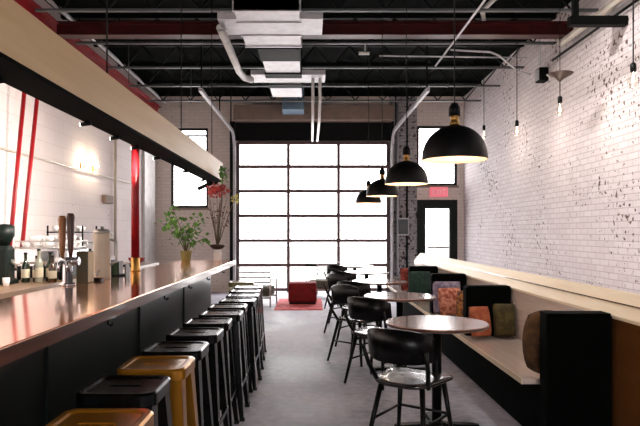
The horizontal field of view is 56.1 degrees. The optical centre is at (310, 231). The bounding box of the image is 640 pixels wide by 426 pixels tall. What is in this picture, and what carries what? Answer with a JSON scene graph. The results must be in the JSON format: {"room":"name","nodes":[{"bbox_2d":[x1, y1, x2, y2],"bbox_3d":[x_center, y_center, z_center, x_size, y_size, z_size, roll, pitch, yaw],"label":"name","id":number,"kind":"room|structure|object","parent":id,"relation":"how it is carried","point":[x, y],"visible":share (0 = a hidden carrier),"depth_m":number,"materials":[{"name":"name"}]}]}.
{"room":"cafe","nodes":[
{"label":"cafe","id":0,"kind":"room"},
{"bbox_2d":[0,0,154,275],"bbox_3d":[-3.690,-0.870,5.600,0.200,4.500,16.800,0,0,0],"label":"wall","id":1,"kind":"structure","parent":0,"point":[56,190],"depth_m":8.67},
{"bbox_2d":[9,92,25,245],"bbox_3d":[-3.334,-0.320,6.600,0.508,3.404,0.046,0,0,0],"label":"support rod","id":2,"kind":"object","parent":1,"relation":"attached to","point":[23,98],"visible":0.29,"depth_m":6.58,"materials":[{"name":"red paint"}]},
{"bbox_2d":[20,98,38,248],"bbox_3d":[-3.329,-0.320,6.900,0.518,3.404,0.046,0,0,0],"label":"support rod","id":3,"kind":"object","parent":1,"relation":"attached to","point":[36,104],"visible":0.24,"depth_m":6.88,"materials":[{"name":"red paint"}]},
{"bbox_2d":[0,147,130,183],"bbox_3d":[-3.550,-0.960,8.000,0.028,0.028,8.000,0,0,0],"label":"conduit pipe","id":4,"kind":"object","parent":1,"relation":"attached to","point":[1,148],"visible":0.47,"depth_m":8.54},
{"bbox_2d":[14,0,160,113],"bbox_3d":[-3.487,-2.752,7.050,0.195,0.145,13.100,0,0,0],"label":"steel beam","id":5,"kind":"structure","parent":1,"relation":"attached to","point":[45,18],"depth_m":9.29,"materials":[{"name":"metal"}]},
{"bbox_2d":[102,195,112,203],"bbox_3d":[-3.554,-0.570,10.500,0.067,0.140,0.400,0,0,0],"label":"junction box","id":6,"kind":"object","parent":1,"relation":"attached to","point":[108,199],"visible":1,"depth_m":10.38,"materials":[{"name":"grey metal"}]},
{"bbox_2d":[114,140,116,255],"bbox_3d":[-3.540,-1.045,10.850,0.052,2.950,0.052,0,0,22],"label":"conduit pipe","id":7,"kind":"object","parent":1,"relation":"attached to","point":[115,141],"visible":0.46,"depth_m":10.83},
{"bbox_2d":[142,150,154,261],"bbox_3d":[-3.558,-0.570,13.175,0.057,3.900,0.850,0,0,0],"label":"trim","id":8,"kind":"structure","parent":1,"relation":"attached to","point":[148,164],"depth_m":13.03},
{"bbox_2d":[45,0,570,95],"bbox_3d":[-0.035,-3.220,5.600,7.510,0.200,16.800,0,0,0],"label":"ceiling","id":9,"kind":"structure","parent":0,"point":[159,54],"depth_m":10.54,"materials":[{"name":"metal"}]},
{"bbox_2d":[0,0,222,181],"bbox_3d":[-1.190,-1.870,4.050,0.180,2.500,6.900,0,0,0],"label":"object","id":10,"kind":"structure","parent":9,"relation":"hanging from","point":[35,61],"depth_m":2.96,"materials":[{"name":"brown wood"}]},
{"bbox_2d":[198,39,235,280],"bbox_3d":[-1.740,-0.887,11.534,0.055,4.455,4.228,0,0,0],"label":"door track","id":11,"kind":"object","parent":9,"relation":"hanging from","point":[202,92],"visible":0.88,"depth_m":13.47,"materials":[{"name":"metal"}]},
{"bbox_2d":[216,0,324,141],"bbox_3d":[-0.429,-2.497,9.786,1.298,1.241,7.031,0,0,0],"label":"air duct","id":12,"kind":"object","parent":9,"relation":"hanging from","point":[276,28],"visible":1,"depth_m":7.19,"materials":[{"name":"metal"}]},
{"bbox_2d":[282,87,303,114],"bbox_3d":[-0.385,-2.860,13.025,0.470,0.520,0.550,0,0,0],"label":"junction box","id":13,"kind":"object","parent":9,"relation":"attached to","point":[288,108],"visible":0.64,"depth_m":12.75,"materials":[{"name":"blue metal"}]},
{"bbox_2d":[61,15,555,44],"bbox_3d":[-0.035,-2.905,8.620,7.090,0.410,0.080,0,0,0],"label":"joist","id":14,"kind":"object","parent":9,"relation":"attached to","point":[76,17],"visible":0.59,"depth_m":8.59,"materials":[{"name":"paint"}]},
{"bbox_2d":[93,45,524,68],"bbox_3d":[-0.035,-2.905,9.900,7.090,0.410,0.080,0,0,0],"label":"joist","id":15,"kind":"object","parent":9,"relation":"attached to","point":[161,66],"visible":0.75,"depth_m":9.89,"materials":[{"name":"paint"}]},
{"bbox_2d":[137,81,480,101],"bbox_3d":[-0.035,-2.905,12.400,7.090,0.410,0.080,0,0,0],"label":"joist","id":16,"kind":"object","parent":9,"relation":"attached to","point":[138,82],"visible":0.85,"depth_m":12.37,"materials":[{"name":"paint"}]},
{"bbox_2d":[118,64,500,86],"bbox_3d":[-0.035,-2.905,11.150,7.090,0.410,0.080,0,0,0],"label":"joist","id":17,"kind":"object","parent":9,"relation":"attached to","point":[145,85],"visible":0.48,"depth_m":11.12,"materials":[{"name":"paint"}]},
{"bbox_2d":[35,0,598,11],"bbox_3d":[-0.035,-2.905,7.350,7.090,0.410,0.080,0,0,0],"label":"joist","id":18,"kind":"object","parent":9,"relation":"attached to","point":[59,9],"visible":0.7,"depth_m":7.32,"materials":[{"name":"paint"}]},
{"bbox_2d":[46,0,166,103],"bbox_3d":[-3.270,-2.900,7.000,0.060,0.060,13.000,0,0,0],"label":"conduit pipe","id":19,"kind":"object","parent":18,"relation":"attached to","point":[51,2],"visible":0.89,"depth_m":9.87,"materials":[{"name":"metal"}]},
{"bbox_2d":[480,0,495,20],"bbox_3d":[2.536,-2.880,7.802,0.640,0.138,1.538,0,0,17],"label":"conduit pipe","id":20,"kind":"object","parent":18,"relation":"attached to","point":[490,2],"visible":0.41,"depth_m":7.62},
{"bbox_2d":[356,39,380,203],"bbox_3d":[0.885,-1.782,9.250,0.398,2.676,0.398,0,0,0],"label":"pendant lamp","id":21,"kind":"object","parent":9,"relation":"hanging from","point":[361,198],"visible":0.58,"depth_m":9.20,"materials":[{"name":"black"}]},
{"bbox_2d":[366,0,397,196],"bbox_3d":[0.885,-1.782,7.450,0.398,2.676,0.398,0,0,0],"label":"pendant lamp","id":22,"kind":"object","parent":9,"relation":"hanging from","point":[377,188],"visible":0.87,"depth_m":7.36,"materials":[{"name":"black"}]},
{"bbox_2d":[385,0,427,185],"bbox_3d":[0.885,-1.782,5.560,0.398,2.676,0.398,0,0,0],"label":"pendant lamp","id":23,"kind":"object","parent":9,"relation":"hanging from","point":[406,172],"visible":1,"depth_m":5.45,"materials":[{"name":"black"}]},
{"bbox_2d":[391,39,429,290],"bbox_3d":[1.840,-0.887,11.534,0.055,4.455,4.228,0,0,0],"label":"door track","id":24,"kind":"object","parent":9,"relation":"hanging from","point":[426,91],"visible":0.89,"depth_m":12.43,"materials":[{"name":"metal"}]},
{"bbox_2d":[422,0,487,163],"bbox_3d":[0.885,-1.782,3.700,0.398,2.676,0.398,0,0,0],"label":"pendant lamp","id":25,"kind":"object","parent":9,"relation":"hanging from","point":[455,143],"visible":1,"depth_m":3.58,"materials":[{"name":"black metal"}]},
{"bbox_2d":[515,12,518,132],"bbox_3d":[2.900,-2.232,8.450,0.088,1.773,0.088,0,0,0],"label":"hanging bulb","id":26,"kind":"object","parent":9,"relation":"hanging from","point":[516,121],"visible":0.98,"depth_m":8.45,"materials":[{"name":"black paint"}]},
{"bbox_2d":[546,70,573,110],"bbox_3d":[2.900,-2.236,6.990,0.300,1.763,0.300,0,0,0],"label":"hanging bulb","id":27,"kind":"object","parent":9,"relation":"hanging from","point":[560,75],"visible":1,"depth_m":6.94,"materials":[{"name":"black paint"}]},
{"bbox_2d":[630,0,636,81],"bbox_3d":[2.900,-2.207,5.400,0.088,1.823,0.088,0,0,0],"label":"hanging bulb","id":28,"kind":"object","parent":9,"relation":"hanging from","point":[633,66],"visible":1,"depth_m":5.39,"materials":[{"name":"black paint"}]},
{"bbox_2d":[155,96,463,291],"bbox_3d":[-0.035,-0.870,13.925,7.110,4.500,0.250,0,0,0],"label":"wall","id":29,"kind":"structure","parent":0,"point":[194,114],"depth_m":13.80,"materials":[{"name":"grey paint"}]},
{"bbox_2d":[169,128,208,209],"bbox_3d":[-2.795,-1.450,13.835,0.910,1.880,0.170,0,0,0],"label":"window","id":30,"kind":"structure","parent":29,"relation":"in","point":[183,129],"depth_m":13.82,"materials":[{"name":"black paint"}]},
{"bbox_2d":[230,121,235,280],"bbox_3d":[-1.790,-0.570,13.729,0.120,3.900,0.138,0,0,0],"label":"trim","id":31,"kind":"structure","parent":29,"relation":"attached to","point":[233,122],"depth_m":13.66,"materials":[{"name":"black paint"}]},
{"bbox_2d":[236,141,389,291],"bbox_3d":[0.045,-0.352,13.800,3.520,3.465,0.120,0,0,0],"label":"door","id":32,"kind":"structure","parent":29,"relation":"in","point":[288,166],"depth_m":13.77,"materials":[{"name":"black metal"}]},
{"bbox_2d":[235,123,390,140],"bbox_3d":[0.045,-2.295,13.749,3.550,0.410,0.098,0,0,0],"label":"trim","id":33,"kind":"structure","parent":29,"relation":"attached to","point":[243,131],"depth_m":13.70,"materials":[{"name":"black paint"}]},
{"bbox_2d":[233,105,393,122],"bbox_3d":[0.060,-2.672,13.589,3.580,0.335,0.418,0,0,0],"label":"trim","id":34,"kind":"structure","parent":29,"relation":"attached to","point":[241,113],"depth_m":13.38,"materials":[{"name":"wood"}]},
{"bbox_2d":[390,121,393,291],"bbox_3d":[1.855,-0.570,13.729,0.070,3.900,0.138,0,0,0],"label":"trim","id":35,"kind":"structure","parent":29,"relation":"attached to","point":[392,122],"depth_m":13.66,"materials":[{"name":"black paint"}]},
{"bbox_2d":[417,200,456,259],"bbox_3d":[2.900,0.320,13.810,0.920,2.120,0.180,0,0,0],"label":"door","id":36,"kind":"structure","parent":29,"relation":"in","point":[422,205],"depth_m":13.77,"materials":[{"name":"black paint"}]},
{"bbox_2d":[416,126,458,187],"bbox_3d":[2.900,-1.730,13.835,0.980,1.420,0.170,0,0,0],"label":"window","id":37,"kind":"structure","parent":29,"relation":"in","point":[449,185],"depth_m":13.82,"materials":[{"name":"black paint"}]},
{"bbox_2d":[430,187,447,196],"bbox_3d":[2.930,-0.920,13.764,0.400,0.220,0.072,0,0,0],"label":"exit sign","id":38,"kind":"object","parent":29,"relation":"attached to","point":[434,191],"visible":1,"depth_m":13.74,"materials":[{"name":"pink"}]},
{"bbox_2d":[211,291,520,425],"bbox_3d":[-0.035,1.480,5.600,7.510,0.200,16.800,0,0,0],"label":"floor","id":39,"kind":"structure","parent":0,"point":[298,386],"depth_m":5.33,"materials":[{"name":"concrete"}]},
{"bbox_2d":[0,262,158,298],"bbox_3d":[-2.625,0.915,5.750,0.750,0.930,6.300,0,0,0],"label":"countertop","id":40,"kind":"structure","parent":39,"relation":"on","point":[19,288],"depth_m":5.05,"materials":[{"name":"beige wood"}]},
{"bbox_2d":[0,224,19,284],"bbox_3d":[-2.634,0.190,5.200,0.222,0.520,0.220,0,0,0],"label":"coffee grinder","id":41,"kind":"object","parent":40,"relation":"on","point":[8,262],"visible":0.88,"depth_m":5.15,"materials":[{"name":"green paint"}]},
{"bbox_2d":[21,252,29,282],"bbox_3d":[-2.550,0.316,5.360,0.074,0.268,0.074,0,0,-8],"label":"bottle","id":42,"kind":"object","parent":40,"relation":"on","point":[25,267],"visible":1,"depth_m":5.33,"materials":[{"name":"glass"}]},
{"bbox_2d":[34,249,42,282],"bbox_3d":[-2.430,0.300,5.360,0.074,0.299,0.074,0,0,0],"label":"bottle","id":43,"kind":"object","parent":40,"relation":"on","point":[38,270],"visible":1,"depth_m":5.33,"materials":[{"name":"clear glass"}]},
{"bbox_2d":[15,240,87,279],"bbox_3d":[-2.645,0.267,5.950,0.670,0.365,0.640,0,0,0],"label":"coffee machine","id":44,"kind":"object","parent":40,"relation":"on","point":[31,252],"visible":0.41,"depth_m":5.65,"materials":[{"name":"silver metal"}]},
{"bbox_2d":[48,256,56,282],"bbox_3d":[-2.310,0.332,5.360,0.074,0.236,0.074,0,0,0],"label":"bottle","id":45,"kind":"object","parent":40,"relation":"on","point":[52,269],"visible":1,"depth_m":5.33,"materials":[{"name":"brown glass"}]},
{"bbox_2d":[46,226,96,245],"bbox_3d":[-2.680,0.190,6.750,0.400,0.520,0.440,0,0,0],"label":"wire shelf","id":46,"kind":"object","parent":40,"relation":"on","point":[47,232],"visible":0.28,"depth_m":6.53,"materials":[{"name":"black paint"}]},
{"bbox_2d":[45,408,153,425],"bbox_3d":[-0.690,0.995,1.930,0.392,0.770,0.392,0,0,0],"label":"bar stool","id":47,"kind":"object","parent":39,"relation":"on","point":[79,416],"visible":1,"depth_m":2.00,"materials":[{"name":"gold metal"}]},
{"bbox_2d":[0,260,235,425],"bbox_3d":[-1.202,0.855,3.700,0.656,1.050,6.600,0,0,0],"label":"bar counter","id":48,"kind":"object","parent":39,"relation":"on","point":[55,342],"depth_m":2.93,"materials":[{"name":"wood"}]},
{"bbox_2d":[55,213,80,285],"bbox_3d":[-1.500,0.107,3.688,0.140,0.445,0.123,0,0,0],"label":"tap tower","id":49,"kind":"object","parent":48,"relation":"on","point":[67,262],"visible":1,"depth_m":3.67,"materials":[{"name":"silver metal"}]},
{"bbox_2d":[76,251,93,282],"bbox_3d":[-1.476,0.228,3.920,0.079,0.205,0.100,0,0,0],"label":"box","id":50,"kind":"object","parent":48,"relation":"on","point":[85,270],"visible":1,"depth_m":3.87,"materials":[{"name":"brown paint"}]},
{"bbox_2d":[93,226,116,278],"bbox_3d":[-1.464,0.145,4.213,0.142,0.370,0.160,0,0,45],"label":"dispenser","id":51,"kind":"object","parent":48,"relation":"on","point":[102,239],"visible":0.94,"depth_m":4.17,"materials":[{"name":"beige metal"}]},
{"bbox_2d":[0,260,234,349],"bbox_3d":[-1.205,0.355,3.700,0.650,0.050,6.600,0,0,0],"label":"countertop","id":52,"kind":"structure","parent":48,"relation":"on","point":[23,317],"depth_m":2.98,"materials":[{"name":"wood"}]},
{"bbox_2d":[111,260,129,275],"bbox_3d":[-1.445,0.270,4.550,0.110,0.120,0.100,0,0,0],"label":"napkin holder","id":53,"kind":"object","parent":48,"relation":"on","point":[117,268],"visible":0.89,"depth_m":4.51,"materials":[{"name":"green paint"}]},
{"bbox_2d":[130,145,140,270],"bbox_3d":[-1.405,-0.250,5.080,0.249,1.160,0.084,0,0,0],"label":"steel column","id":54,"kind":"structure","parent":48,"relation":"on","point":[135,154],"depth_m":5.05,"materials":[{"name":"red metal"}]},
{"bbox_2d":[154,200,209,261],"bbox_3d":[-1.429,-0.012,6.715,0.604,0.683,0.401,0,0,26],"label":"potted plant","id":55,"kind":"object","parent":48,"relation":"on","point":[186,254],"visible":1,"depth_m":6.69,"materials":[{"name":"green plant"}]},
{"bbox_2d":[204,166,240,260],"bbox_3d":[-1.028,-0.216,6.848,0.376,1.093,0.304,0,0,33],"label":"flower vase","id":56,"kind":"object","parent":48,"relation":"on","point":[217,254],"visible":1,"depth_m":6.85,"materials":[{"name":"white ceramic"}]},
{"bbox_2d":[76,375,172,425],"bbox_3d":[-0.745,0.995,2.410,0.392,0.770,0.392,0,0,0],"label":"bar stool","id":57,"kind":"object","parent":39,"relation":"on","point":[152,392],"visible":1,"depth_m":2.35,"materials":[{"name":"black metal"}]},
{"bbox_2d":[117,356,198,425],"bbox_3d":[-0.720,0.995,2.815,0.392,0.770,0.392,0,0,0],"label":"bar stool","id":58,"kind":"object","parent":39,"relation":"on","point":[180,369],"visible":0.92,"depth_m":2.73,"materials":[{"name":"gold metal"}]},
{"bbox_2d":[142,341,213,425],"bbox_3d":[-0.720,0.995,3.210,0.392,0.770,0.392,0,0,0],"label":"bar stool","id":59,"kind":"object","parent":39,"relation":"on","point":[199,350],"visible":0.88,"depth_m":3.21,"materials":[{"name":"black metal"}]},
{"bbox_2d":[166,327,229,425],"bbox_3d":[-0.710,0.995,3.690,0.392,0.770,0.392,0,0,1],"label":"bar stool","id":60,"kind":"object","parent":39,"relation":"on","point":[213,336],"visible":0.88,"depth_m":3.61,"materials":[{"name":"black metal"}]},
{"bbox_2d":[182,317,238,425],"bbox_3d":[-0.710,0.995,4.140,0.392,0.770,0.392,0,0,-1],"label":"bar stool","id":61,"kind":"object","parent":39,"relation":"on","point":[225,323],"visible":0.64,"depth_m":4.09,"materials":[{"name":"black metal"}]},
{"bbox_2d":[198,310,249,421],"bbox_3d":[-0.680,0.995,4.560,0.392,0.770,0.392,0,0,0],"label":"bar stool","id":62,"kind":"object","parent":39,"relation":"on","point":[236,315],"visible":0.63,"depth_m":4.41,"materials":[{"name":"black metal"}]},
{"bbox_2d":[207,303,252,403],"bbox_3d":[-0.690,0.995,4.980,0.392,0.770,0.392,0,0,-2],"label":"bar stool","id":63,"kind":"object","parent":39,"relation":"on","point":[217,306],"visible":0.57,"depth_m":5.04,"materials":[{"name":"black metal"}]},
{"bbox_2d":[219,298,261,390],"bbox_3d":[-0.660,0.995,5.420,0.392,0.770,0.392,0,0,2],"label":"bar stool","id":64,"kind":"object","parent":39,"relation":"on","point":[251,302],"visible":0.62,"depth_m":5.28,"materials":[{"name":"black metal"}]},
{"bbox_2d":[228,280,253,290],"bbox_3d":[-0.860,0.995,7.400,0.392,0.770,0.392,0,0,-6],"label":"bar stool","id":65,"kind":"object","parent":39,"relation":"on","point":[231,284],"visible":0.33,"depth_m":7.25,"materials":[{"name":"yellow metal"}]},
{"bbox_2d":[226,293,263,377],"bbox_3d":[-0.665,0.995,5.850,0.392,0.770,0.392,0,0,-1],"label":"bar stool","id":66,"kind":"object","parent":39,"relation":"on","point":[230,295],"visible":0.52,"depth_m":5.93,"materials":[{"name":"black metal"}]},
{"bbox_2d":[229,289,264,360],"bbox_3d":[-0.690,0.995,6.280,0.392,0.770,0.392,0,0,0],"label":"bar stool","id":67,"kind":"object","parent":39,"relation":"on","point":[232,290],"visible":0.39,"depth_m":6.37,"materials":[{"name":"brown metal"}]},
{"bbox_2d":[234,285,266,357],"bbox_3d":[-0.700,0.995,6.720,0.392,0.770,0.392,0,0,-2],"label":"bar stool","id":68,"kind":"object","parent":39,"relation":"on","point":[260,287],"visible":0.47,"depth_m":6.79,"materials":[{"name":"brown metal"}]},
{"bbox_2d":[238,267,276,306],"bbox_3d":[-1.004,1.015,11.320,0.628,0.732,0.628,0,0,9],"label":"lounge chair","id":69,"kind":"object","parent":39,"relation":"on","point":[268,291],"visible":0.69,"depth_m":11.06,"materials":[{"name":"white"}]},
{"bbox_2d":[262,285,274,296],"bbox_3d":[-0.999,1.110,11.360,0.540,0.180,0.520,0,0,9],"label":"seat cushion","id":70,"kind":"object","parent":69,"relation":"on","point":[265,293],"depth_m":11.09,"materials":[{"name":"grey fabric"}]},
{"bbox_2d":[274,298,322,309],"bbox_3d":[-0.220,1.373,11.450,0.860,0.013,1.750,0,0,0],"label":"area rug","id":71,"kind":"object","parent":39,"relation":"on","point":[283,303],"visible":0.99,"depth_m":11.00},
{"bbox_2d":[288,281,316,303],"bbox_3d":[-0.160,1.165,11.600,0.540,0.400,0.500,0,0,0],"label":"pouf","id":72,"kind":"object","parent":71,"relation":"on","point":[299,292],"visible":1,"depth_m":11.35,"materials":[{"name":"red fabric"}]},
{"bbox_2d":[306,261,342,296],"bbox_3d":[0.293,1.015,12.877,0.628,0.732,0.628,0,0,25],"label":"lounge chair","id":73,"kind":"object","parent":39,"relation":"on","point":[320,287],"visible":0.36,"depth_m":12.74,"materials":[{"name":"metal"}]},
{"bbox_2d":[308,279,327,288],"bbox_3d":[0.276,1.110,12.841,0.540,0.180,0.520,0,0,25],"label":"seat cushion","id":74,"kind":"object","parent":73,"relation":"on","point":[319,282],"depth_m":12.60,"materials":[{"name":"grey fabric"}]},
{"bbox_2d":[324,265,347,308],"bbox_3d":[0.531,0.982,10.822,0.464,0.803,0.497,0,0,34],"label":"cafe chair","id":75,"kind":"object","parent":39,"relation":"on","point":[329,268],"visible":0.23,"depth_m":10.64,"materials":[{"name":"black wood"}]},
{"bbox_2d":[328,271,355,323],"bbox_3d":[0.558,0.982,9.074,0.464,0.803,0.497,0,0,40],"label":"cafe chair","id":76,"kind":"object","parent":39,"relation":"on","point":[350,276],"visible":0.16,"depth_m":8.84,"materials":[{"name":"black wood"}]},
{"bbox_2d":[323,273,366,333],"bbox_3d":[0.473,0.982,8.220,0.497,0.803,0.464,0,0,36],"label":"cafe chair","id":77,"kind":"object","parent":39,"relation":"on","point":[332,279],"visible":0.33,"depth_m":8.31,"materials":[{"name":"black wood"}]},
{"bbox_2d":[326,284,378,366],"bbox_3d":[0.475,0.982,6.442,0.497,0.803,0.464,0,0,42],"label":"cafe chair","id":78,"kind":"object","parent":39,"relation":"on","point":[341,292],"visible":0.57,"depth_m":6.46,"materials":[{"name":"black wood"}]},
{"bbox_2d":[335,281,380,346],"bbox_3d":[0.581,0.982,7.292,0.464,0.803,0.497,0,0,34],"label":"cafe chair","id":79,"kind":"object","parent":39,"relation":"on","point":[364,288],"visible":0.27,"depth_m":7.07,"materials":[{"name":"black wood"}]},
{"bbox_2d":[342,265,373,304],"bbox_3d":[0.820,1.005,11.250,0.709,0.750,0.709,0,0,0],"label":"cafe table","id":80,"kind":"object","parent":39,"relation":"on","point":[354,267],"visible":0.48,"depth_m":11.19,"materials":[{"name":"black paint"}]},
{"bbox_2d":[345,270,388,278],"bbox_3d":[0.880,1.005,9.500,0.709,0.750,0.709,0,0,0],"label":"cafe table","id":81,"kind":"object","parent":39,"relation":"on","point":[366,273],"visible":0.5,"depth_m":9.33,"materials":[{"name":"black paint"}]},
{"bbox_2d":[343,297,406,389],"bbox_3d":[0.600,0.982,5.524,0.464,0.803,0.497,0,0,38],"label":"cafe chair","id":82,"kind":"object","parent":39,"relation":"on","point":[359,308],"visible":0.61,"depth_m":5.35,"materials":[{"name":"black wood"}]},
{"bbox_2d":[353,279,406,339],"bbox_3d":[0.880,1.005,7.720,0.709,0.750,0.709,0,0,0],"label":"cafe table","id":83,"kind":"object","parent":39,"relation":"on","point":[379,282],"visible":0.56,"depth_m":7.64,"materials":[{"name":"black paint"}]},
{"bbox_2d":[364,292,435,370],"bbox_3d":[0.880,1.005,5.950,0.709,0.750,0.709,0,0,0],"label":"cafe table","id":84,"kind":"object","parent":39,"relation":"on","point":[399,298],"visible":0.7,"depth_m":5.92,"materials":[{"name":"black paint"}]},
{"bbox_2d":[389,96,416,279],"bbox_3d":[2.115,-0.870,13.925,0.650,4.500,0.250,0,0,0],"label":"wall pier","id":85,"kind":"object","parent":39,"relation":"on","point":[412,118],"visible":0.5,"depth_m":13.80,"materials":[{"name":"grey brick"}]},
{"bbox_2d":[396,104,398,274],"bbox_3d":[1.980,-0.970,13.740,0.055,3.900,0.055,0,0,22],"label":"conduit pipe","id":86,"kind":"object","parent":85,"relation":"attached to","point":[397,105],"visible":0.88,"depth_m":13.72,"materials":[{"name":"metal"}]},
{"bbox_2d":[397,218,408,235],"bbox_3d":[2.100,-0.120,13.682,0.260,0.400,0.046,0,0,0],"label":"electrical box","id":87,"kind":"object","parent":86,"relation":"attached to","point":[402,223],"visible":1,"depth_m":13.66,"materials":[{"name":"metal"}]},
{"bbox_2d":[406,118,407,267],"bbox_3d":[2.200,-0.970,13.750,0.041,3.900,0.041,0,0,23],"label":"conduit pipe","id":88,"kind":"object","parent":85,"relation":"attached to","point":[407,118],"visible":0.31,"depth_m":13.73,"materials":[{"name":"metal"}]},
{"bbox_2d":[361,328,452,425],"bbox_3d":[0.621,0.982,3.773,0.464,0.803,0.497,0,0,36],"label":"cafe chair","id":89,"kind":"object","parent":39,"relation":"on","point":[392,346],"visible":1,"depth_m":3.63,"materials":[{"name":"black wood"}]},
{"bbox_2d":[386,315,489,425],"bbox_3d":[0.880,1.005,4.200,0.709,0.750,0.709,0,0,0],"label":"cafe table","id":90,"kind":"object","parent":39,"relation":"on","point":[437,325],"visible":0.9,"depth_m":4.17,"materials":[{"name":"brown wood"}]},
{"bbox_2d":[388,253,639,425],"bbox_3d":[1.633,0.873,6.525,0.595,1.015,7.850,0,0,0],"label":"banquette","id":91,"kind":"object","parent":39,"relation":"on","point":[496,364],"visible":0.56,"depth_m":4.50,"materials":[{"name":"brown wood"}]},
{"bbox_2d":[400,268,407,290],"bbox_3d":[1.540,0.737,9.400,0.316,0.352,0.134,0,0,-23],"label":"cushion","id":92,"kind":"object","parent":91,"relation":"on","point":[403,271],"visible":0.36,"depth_m":9.32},
{"bbox_2d":[408,271,429,293],"bbox_3d":[1.500,0.727,8.280,0.316,0.365,0.156,0,0,-6],"label":"cushion","id":93,"kind":"object","parent":91,"relation":"on","point":[418,281],"visible":0.75,"depth_m":8.23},
{"bbox_2d":[408,266,437,291],"bbox_3d":[1.587,0.706,8.500,0.405,0.446,0.126,0,0,0],"label":"divider","id":94,"kind":"object","parent":91,"relation":"on","point":[433,269],"visible":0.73,"depth_m":8.44,"materials":[{"name":"black laminate"}]},
{"bbox_2d":[433,281,460,312],"bbox_3d":[1.540,0.737,6.800,0.316,0.349,0.125,0,0,0],"label":"cushion","id":95,"kind":"object","parent":91,"relation":"on","point":[439,284],"visible":0.3,"depth_m":6.78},
{"bbox_2d":[430,273,465,312],"bbox_3d":[1.587,0.706,6.960,0.405,0.446,0.126,0,0,0],"label":"divider","id":96,"kind":"object","parent":91,"relation":"on","point":[434,277],"visible":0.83,"depth_m":6.90,"materials":[{"name":"leather"}]},
{"bbox_2d":[437,288,459,314],"bbox_3d":[1.520,0.757,6.550,0.279,0.288,0.154,0,0,-17],"label":"cushion","id":97,"kind":"object","parent":91,"relation":"on","point":[447,297],"visible":0.77,"depth_m":6.49,"materials":[{"name":"fabric"}]},
{"bbox_2d":[456,291,462,316],"bbox_3d":[1.640,0.762,6.280,0.242,0.283,0.136,0,0,28],"label":"cushion","id":98,"kind":"object","parent":91,"relation":"on","point":[459,301],"visible":0.32,"depth_m":6.27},
{"bbox_2d":[469,306,490,336],"bbox_3d":[1.470,0.777,5.220,0.186,0.252,0.139,0,0,-11],"label":"cushion","id":99,"kind":"object","parent":91,"relation":"on","point":[482,313],"visible":0.66,"depth_m":5.18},
{"bbox_2d":[463,285,510,335],"bbox_3d":[1.587,0.706,5.420,0.405,0.446,0.126,0,0,0],"label":"divider","id":100,"kind":"object","parent":91,"relation":"on","point":[473,295],"visible":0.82,"depth_m":5.36,"materials":[{"name":"black laminate"}]},
{"bbox_2d":[493,304,515,335],"bbox_3d":[1.690,0.767,5.250,0.186,0.272,0.138,0,0,6],"label":"cushion","id":101,"kind":"object","parent":91,"relation":"on","point":[503,314],"visible":1,"depth_m":5.21,"materials":[{"name":"fabric"}]},
{"bbox_2d":[522,310,552,372],"bbox_3d":[1.515,0.705,3.840,0.336,0.407,0.156,0,0,-4],"label":"cushion","id":102,"kind":"object","parent":91,"relation":"on","point":[530,338],"visible":0.34,"depth_m":3.79,"materials":[{"name":"fabric"}]},
{"bbox_2d":[539,311,611,425],"bbox_3d":[1.595,0.931,3.620,0.390,0.897,0.126,0,0,0],"label":"divider","id":103,"kind":"object","parent":39,"relation":"on","point":[576,346],"visible":1,"depth_m":3.56,"materials":[{"name":"black laminate"}]},
{"bbox_2d":[464,0,639,293],"bbox_3d":[3.620,-0.870,5.600,0.200,4.500,16.800,0,0,0],"label":"wall","id":104,"kind":"structure","parent":0,"point":[558,197],"depth_m":8.33,"materials":[{"name":"brick"}]},
{"bbox_2d":[56,21,572,38],"bbox_3d":[-0.035,-2.695,8.010,7.070,0.180,0.180,0,0,0],"label":"steel beam","id":105,"kind":"structure","parent":104,"relation":"attached to","point":[65,29],"depth_m":8.00,"materials":[{"name":"metal"}]},
{"bbox_2d":[435,0,485,66],"bbox_3d":[1.950,-2.600,7.000,0.028,0.028,4.800,0,0,0],"label":"conduit pipe","id":106,"kind":"object","parent":105,"relation":"attached to","point":[483,1],"visible":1,"depth_m":7.67,"materials":[{"name":"metal"}]},
{"bbox_2d":[379,55,526,57],"bbox_3d":[2.100,-2.585,8.850,2.202,0.019,0.022,0,0,-3],"label":"conduit pipe","id":107,"kind":"object","parent":106,"relation":"attached to","point":[379,55],"visible":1,"depth_m":8.84,"materials":[{"name":"metal"}]},
{"bbox_2d":[450,49,530,74],"bbox_3d":[2.635,-2.475,8.730,1.298,0.298,0.070,0,0,-13],"label":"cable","id":108,"kind":"object","parent":106,"relation":"hanging from","point":[491,52],"visible":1,"depth_m":8.71,"materials":[{"name":"metal"}]},
{"bbox_2d":[558,0,624,45],"bbox_3d":[3.380,-2.550,6.350,0.090,0.090,3.500,0,0,0],"label":"conduit pipe","id":109,"kind":"object","parent":105,"relation":"attached to","point":[612,4],"visible":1,"depth_m":7.05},
{"bbox_2d":[535,39,548,82],"bbox_3d":[3.419,-2.598,8.896,0.192,0.716,0.309,0,0,0],"label":"wall speaker","id":110,"kind":"object","parent":104,"relation":"attached to","point":[540,73],"visible":0.85,"depth_m":8.89,"materials":[{"name":"paint"}]},
{"bbox_2d":[551,0,638,60],"bbox_3d":[3.460,-2.460,6.600,0.032,0.032,4.000,0,0,0],"label":"conduit pipe","id":111,"kind":"object","parent":104,"relation":"attached to","point":[635,1],"visible":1,"depth_m":7.50,"materials":[{"name":"metal"}]},
{"bbox_2d":[567,0,627,27],"bbox_3d":[3.199,-2.708,6.700,0.638,0.817,0.100,0,0,0],"label":"beam","id":112,"kind":"structure","parent":104,"relation":"attached to","point":[575,20],"depth_m":6.65,"materials":[{"name":"metal"}]},
{"label":"outside","id":113,"kind":"structure","parent":0,"visible":0},
{"bbox_2d":[240,247,447,287],"bbox_3d":[0.000,1.580,37.000,60.000,0.200,46.000,0,0,0],"label":"pavement","id":114,"kind":"structure","parent":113,"point":[247,254],"depth_m":33.51,"materials":[{"name":"concrete"}]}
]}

